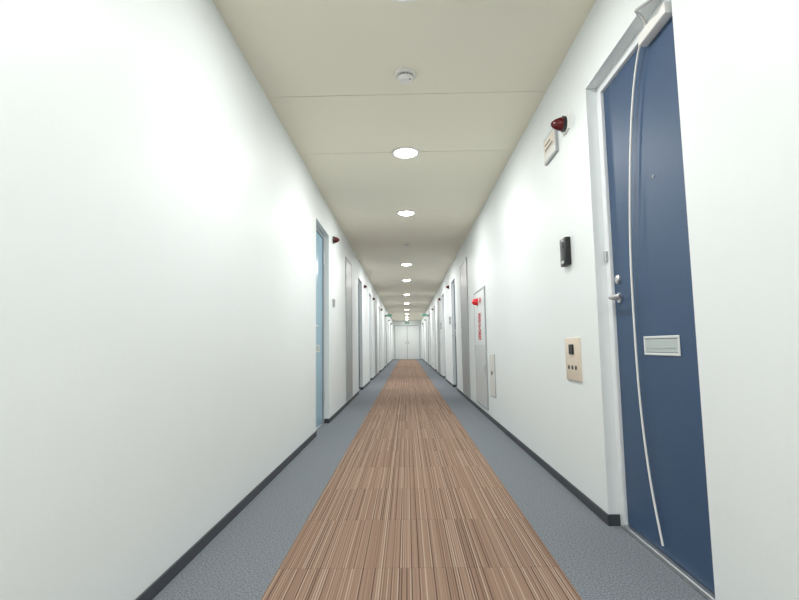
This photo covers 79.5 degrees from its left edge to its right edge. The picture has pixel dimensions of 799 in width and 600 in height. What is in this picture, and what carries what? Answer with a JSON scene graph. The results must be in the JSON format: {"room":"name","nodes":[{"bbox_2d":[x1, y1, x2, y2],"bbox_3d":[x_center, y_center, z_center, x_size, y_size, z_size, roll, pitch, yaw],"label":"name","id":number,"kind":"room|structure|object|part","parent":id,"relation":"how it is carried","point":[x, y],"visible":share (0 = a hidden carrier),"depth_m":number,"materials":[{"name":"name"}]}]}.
{"room":"apartment building corridor","nodes":[
{"label":"apartment building corridor","id":0,"kind":"room"},
{"bbox_2d":[0,0,392,599],"bbox_3d":[-0.746,0.875,12.989,0.160,2.411,34.320,-1,-5,1],"label":"wall","id":1,"kind":"structure","parent":0,"point":[159,215],"depth_m":1.58,"materials":[{"name":"paint"}]},
{"bbox_2d":[135,359,392,599],"bbox_3d":[-0.671,2.048,12.876,0.057,0.049,34.000,-1,-5,1],"label":"baseboard","id":2,"kind":"structure","parent":1,"relation":"attached to","point":[172,571],"depth_m":2.16,"materials":[{"name":"grey plastic"}]},
{"bbox_2d":[316,226,324,430],"bbox_3d":[-0.855,0.272,4.950,0.110,2.080,0.762,-1,-5,1],"label":"door","id":3,"kind":"structure","parent":1,"relation":"in","point":[320,256],"depth_m":5.14,"materials":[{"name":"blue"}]},
{"bbox_2d":[331,235,339,243],"bbox_3d":[-0.752,-0.708,5.657,0.093,0.090,0.090,-1,-5,1],"label":"lamp","id":4,"kind":"object","parent":1,"relation":"attached to","point":[334,240],"visible":1,"depth_m":5.63,"materials":[{"name":"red plastic"}]},
{"bbox_2d":[345,256,352,400],"bbox_3d":[-0.751,0.427,7.154,0.016,2.050,0.720,-1,-5,1],"label":"door","id":5,"kind":"structure","parent":1,"relation":"in","point":[348,266],"depth_m":7.10,"materials":[{"name":"grey"}]},
{"bbox_2d":[358,281,359,389],"bbox_3d":[-0.792,0.654,8.942,0.110,2.080,0.762,-1,-5,1],"label":"door","id":6,"kind":"structure","parent":1,"relation":"in","point":[358,281],"depth_m":9.27,"materials":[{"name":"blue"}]},
{"bbox_2d":[369,303,369,334],"bbox_3d":[-0.752,0.896,11.480,0.110,2.080,0.762,-1,-5,1],"label":"door","id":7,"kind":"structure","parent":1,"relation":"in","point":[369,303],"depth_m":11.86,"materials":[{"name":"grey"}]},
{"bbox_2d":[375,299,377,374],"bbox_3d":[-0.654,1.021,13.375,0.016,2.050,0.800,-1,-5,1],"label":"door","id":8,"kind":"structure","parent":1,"relation":"in","point":[376,368],"depth_m":13.29,"materials":[{"name":"grey"}]},
{"bbox_2d":[386,316,386,364],"bbox_3d":[-0.547,1.669,20.144,0.016,2.050,0.800,-1,-5,1],"label":"door","id":9,"kind":"structure","parent":1,"relation":"in","point":[386,316],"depth_m":20.09,"materials":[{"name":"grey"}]},
{"bbox_2d":[212,0,595,320],"bbox_3d":[0.199,-0.391,13.095,2.089,0.100,34.320,-1,-5,1],"label":"ceiling","id":10,"kind":"structure","parent":0,"point":[326,69],"depth_m":3.10,"materials":[{"name":"white paint"}]},
{"bbox_2d":[393,0,414,1],"bbox_3d":[0.022,-1.380,2.101,0.236,0.022,0.236,-1,-5,1],"label":"recessed light","id":11,"kind":"object","parent":10,"relation":"in","point":[393,0],"visible":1,"depth_m":2.20,"materials":[{"name":"white plastic"}]},
{"bbox_2d":[391,147,419,158],"bbox_3d":[0.051,-1.203,3.952,0.236,0.022,0.236,-1,-5,1],"label":"recessed light","id":12,"kind":"object","parent":10,"relation":"in","point":[402,152],"visible":1,"depth_m":3.92,"materials":[{"name":"white"}]},
{"bbox_2d":[395,149,415,157],"bbox_3d":[0.051,-1.203,3.952,0.178,0.021,0.178,-1,-5,1],"label":"diffuser","id":13,"kind":"object","parent":12,"relation":"attached to","point":[399,153],"depth_m":3.92,"materials":[{"name":"white plastic"}]},
{"bbox_2d":[395,68,415,83],"bbox_3d":[0.034,-1.301,2.806,0.124,0.051,0.124,-1,-5,1],"label":"smoke detector","id":14,"kind":"object","parent":10,"relation":"attached to","point":[403,75],"visible":1,"depth_m":2.78,"materials":[{"name":"white plastic"}]},
{"bbox_2d":[396,210,415,215],"bbox_3d":[0.080,-1.032,5.744,0.236,0.022,0.236,-1,-5,1],"label":"recessed light","id":15,"kind":"object","parent":10,"relation":"in","point":[403,212],"visible":1,"depth_m":5.70,"materials":[{"name":"white"}]},
{"bbox_2d":[399,211,412,215],"bbox_3d":[0.080,-1.032,5.744,0.178,0.021,0.178,-1,-5,1],"label":"diffuser","id":16,"kind":"object","parent":15,"relation":"attached to","point":[402,213],"depth_m":5.70,"materials":[{"name":"white plastic"}]},
{"bbox_2d":[393,320,421,358],"bbox_3d":[0.484,2.485,29.976,1.769,2.411,0.160,-1,-5,1],"label":"wall","id":17,"kind":"structure","parent":0,"point":[411,322],"depth_m":29.98,"materials":[{"name":"paint"}]},
{"bbox_2d":[394,325,419,358],"bbox_3d":[0.485,2.621,29.849,1.600,2.115,0.072,-1,-5,1],"label":"door","id":18,"kind":"structure","parent":17,"relation":"in","point":[406,347],"depth_m":29.86,"materials":[{"name":"grey"}]},
{"bbox_2d":[152,359,707,599],"bbox_3d":[0.236,2.109,12.856,2.089,0.100,34.320,-1,-5,1],"label":"floor","id":19,"kind":"structure","parent":0,"point":[601,561],"depth_m":2.16,"materials":[{"name":"grey carpet"}]},
{"bbox_2d":[261,359,581,599],"bbox_3d":[0.241,2.040,12.686,1.046,0.004,33.650,-1,-5,1],"label":"carpet runner","id":20,"kind":"object","parent":19,"relation":"on","point":[412,509],"visible":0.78,"depth_m":2.19,"materials":[{"name":"brown carpet"}]},
{"bbox_2d":[421,0,798,599],"bbox_3d":[1.182,0.844,12.962,0.160,2.411,34.320,-1,-5,1],"label":"wall","id":21,"kind":"structure","parent":0,"point":[737,61],"depth_m":1.47,"materials":[{"name":"paint"}]},
{"bbox_2d":[427,316,428,363],"bbox_3d":[1.214,1.659,20.318,0.016,2.050,0.800,-1,-5,1],"label":"door","id":22,"kind":"structure","parent":21,"relation":"in","point":[427,316],"depth_m":20.16,"materials":[{"name":"grey"}]},
{"bbox_2d":[437,300,439,372],"bbox_3d":[1.110,1.022,13.649,0.016,2.050,0.800,-1,-5,1],"label":"door","id":23,"kind":"structure","parent":21,"relation":"in","point":[438,329],"depth_m":13.59,"materials":[{"name":"grey"}]},
{"bbox_2d":[453,281,456,387],"bbox_3d":[1.111,0.652,9.214,0.110,2.080,0.762,-1,-5,1],"label":"door","id":24,"kind":"structure","parent":21,"relation":"in","point":[454,281],"depth_m":9.53,"materials":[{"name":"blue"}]},
{"bbox_2d":[460,257,470,397],"bbox_3d":[1.012,0.427,7.428,0.016,2.050,0.850,-1,-5,1],"label":"door","id":25,"kind":"structure","parent":21,"relation":"in","point":[463,268],"depth_m":7.36,"materials":[{"name":"grey"}]},
{"bbox_2d":[472,286,488,409],"bbox_3d":[0.956,0.573,5.856,0.089,1.400,0.850,-1,-5,1],"label":"cabinet","id":26,"kind":"object","parent":21,"relation":"attached to","point":[479,301],"visible":1,"depth_m":5.76,"materials":[{"name":"grey metal"}]},
{"bbox_2d":[472,298,477,305],"bbox_3d":[0.941,0.025,6.009,0.072,0.100,0.100,-1,-5,1],"label":"lamp","id":27,"kind":"object","parent":26,"relation":"attached to","point":[475,301],"depth_m":5.98,"materials":[{"name":"red plastic"}]},
{"bbox_3d":[0.987,0.226,5.888,0.017,0.657,0.804,-1,-5,1],"label":"panel","id":28,"kind":"part","parent":26,"relation":"part of","materials":[{"name":"white metal"}]},
{"bbox_3d":[0.997,0.902,5.824,0.017,0.692,0.804,-1,-5,1],"label":"door","id":29,"kind":"part","parent":26,"relation":"part of","materials":[{"name":"grey metal"}]},
{"bbox_2d":[489,353,495,397],"bbox_3d":[0.984,0.794,5.082,0.018,0.450,0.300,-1,-5,1],"label":"access hatch","id":30,"kind":"object","parent":21,"relation":"attached to","point":[491,356],"visible":1,"depth_m":5.05,"materials":[{"name":"grey plastic"}]},
{"bbox_2d":[422,359,620,525],"bbox_3d":[1.141,2.019,12.850,0.057,0.049,34.000,-1,-5,1],"label":"baseboard","id":31,"kind":"structure","parent":21,"relation":"attached to","point":[609,519],"depth_m":2.89,"materials":[{"name":"grey plastic"}]},
{"bbox_2d":[543,128,558,165],"bbox_3d":[0.922,-0.941,2.932,0.024,0.160,0.240,-1,-5,1],"label":"number plate","id":32,"kind":"object","parent":21,"relation":"attached to","point":[551,147],"visible":0.88,"depth_m":2.90,"materials":[{"name":"grey plastic"}]},
{"bbox_2d":[551,113,569,134],"bbox_3d":[0.883,-0.973,2.657,0.093,0.090,0.090,-1,-5,1],"label":"lamp","id":33,"kind":"object","parent":21,"relation":"attached to","point":[562,124],"visible":1,"depth_m":2.63,"materials":[{"name":"red plastic"}]},
{"bbox_2d":[560,237,571,266],"bbox_3d":[0.923,-0.267,2.674,0.037,0.156,0.100,-1,-5,1],"label":"intercom","id":34,"kind":"object","parent":21,"relation":"attached to","point":[565,243],"visible":1,"depth_m":2.63,"materials":[{"name":"black plastic"}]},
{"bbox_2d":[565,337,581,381],"bbox_3d":[0.939,0.315,2.567,0.021,0.227,0.241,-1,-5,1],"label":"socket plate","id":35,"kind":"object","parent":21,"relation":"attached to","point":[572,345],"visible":1,"depth_m":2.56,"materials":[{"name":"beige plastic"}]},
{"bbox_2d":[568,344,573,353],"bbox_3d":[0.932,0.268,2.609,0.008,0.055,0.064,-1,-5,1],"label":"socket","id":36,"kind":"object","parent":35,"relation":"attached to","point":[570,346],"depth_m":2.59,"materials":[{"name":"black plastic"}]},
{"bbox_2d":[596,0,714,599],"bbox_3d":[0.996,-0.048,1.900,0.110,2.080,0.762,-1,-5,1],"label":"door","id":37,"kind":"structure","parent":21,"relation":"in","point":[661,263],"depth_m":1.88,"materials":[{"name":"blue metal"}]},
{"bbox_3d":[0.980,-0.207,2.280,0.012,0.050,0.024,-1,-5,1],"label":"guard plate","id":38,"kind":"part","parent":37,"relation":"part of","materials":[{"name":"silver metal"}]},
{"bbox_3d":[0.956,-0.014,2.133,0.023,0.020,0.113,-1,-5,1],"label":"lever","id":39,"kind":"part","parent":37,"relation":"part of","materials":[{"name":"silver metal"}]},
{"bbox_3d":[0.979,-0.010,2.182,0.045,0.048,0.048,-1,-5,1],"label":"handle","id":40,"kind":"part","parent":37,"relation":"part of","materials":[{"name":"silver metal"}]},
{"bbox_3d":[1.017,-0.048,1.899,0.068,2.080,0.762,-1,-5,1],"label":"frame","id":41,"kind":"part","parent":37,"relation":"part of","materials":[{"name":"white metal"}]},
{"bbox_2d":[629,13,663,545],"bbox_3d":[0.976,-0.070,1.864,0.008,1.994,0.320,-1,-5,1],"label":"door trim strip","id":42,"kind":"object","parent":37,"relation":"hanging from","point":[638,51],"visible":0.84,"depth_m":1.99,"materials":[{"name":"white metal"}]},
{"bbox_2d":[634,0,671,46],"bbox_3d":[0.925,-1.048,1.787,0.110,0.075,0.233,-1,-5,1],"label":"door closer","id":43,"kind":"object","parent":37,"relation":"attached to","point":[663,14],"depth_m":1.78,"materials":[{"name":"white metal"}]},
{"bbox_3d":[0.910,-1.075,1.771,0.081,0.024,0.189,-2,-6,8],"label":"arm","id":44,"kind":"part","parent":43,"relation":"part of","materials":[{"name":"silver metal"}]},
{"bbox_3d":[1.029,0.977,1.801,0.075,0.020,0.678,-1,-5,1],"label":"sill","id":45,"kind":"part","parent":37,"relation":"part of","materials":[{"name":"silver metal"}]}
]}

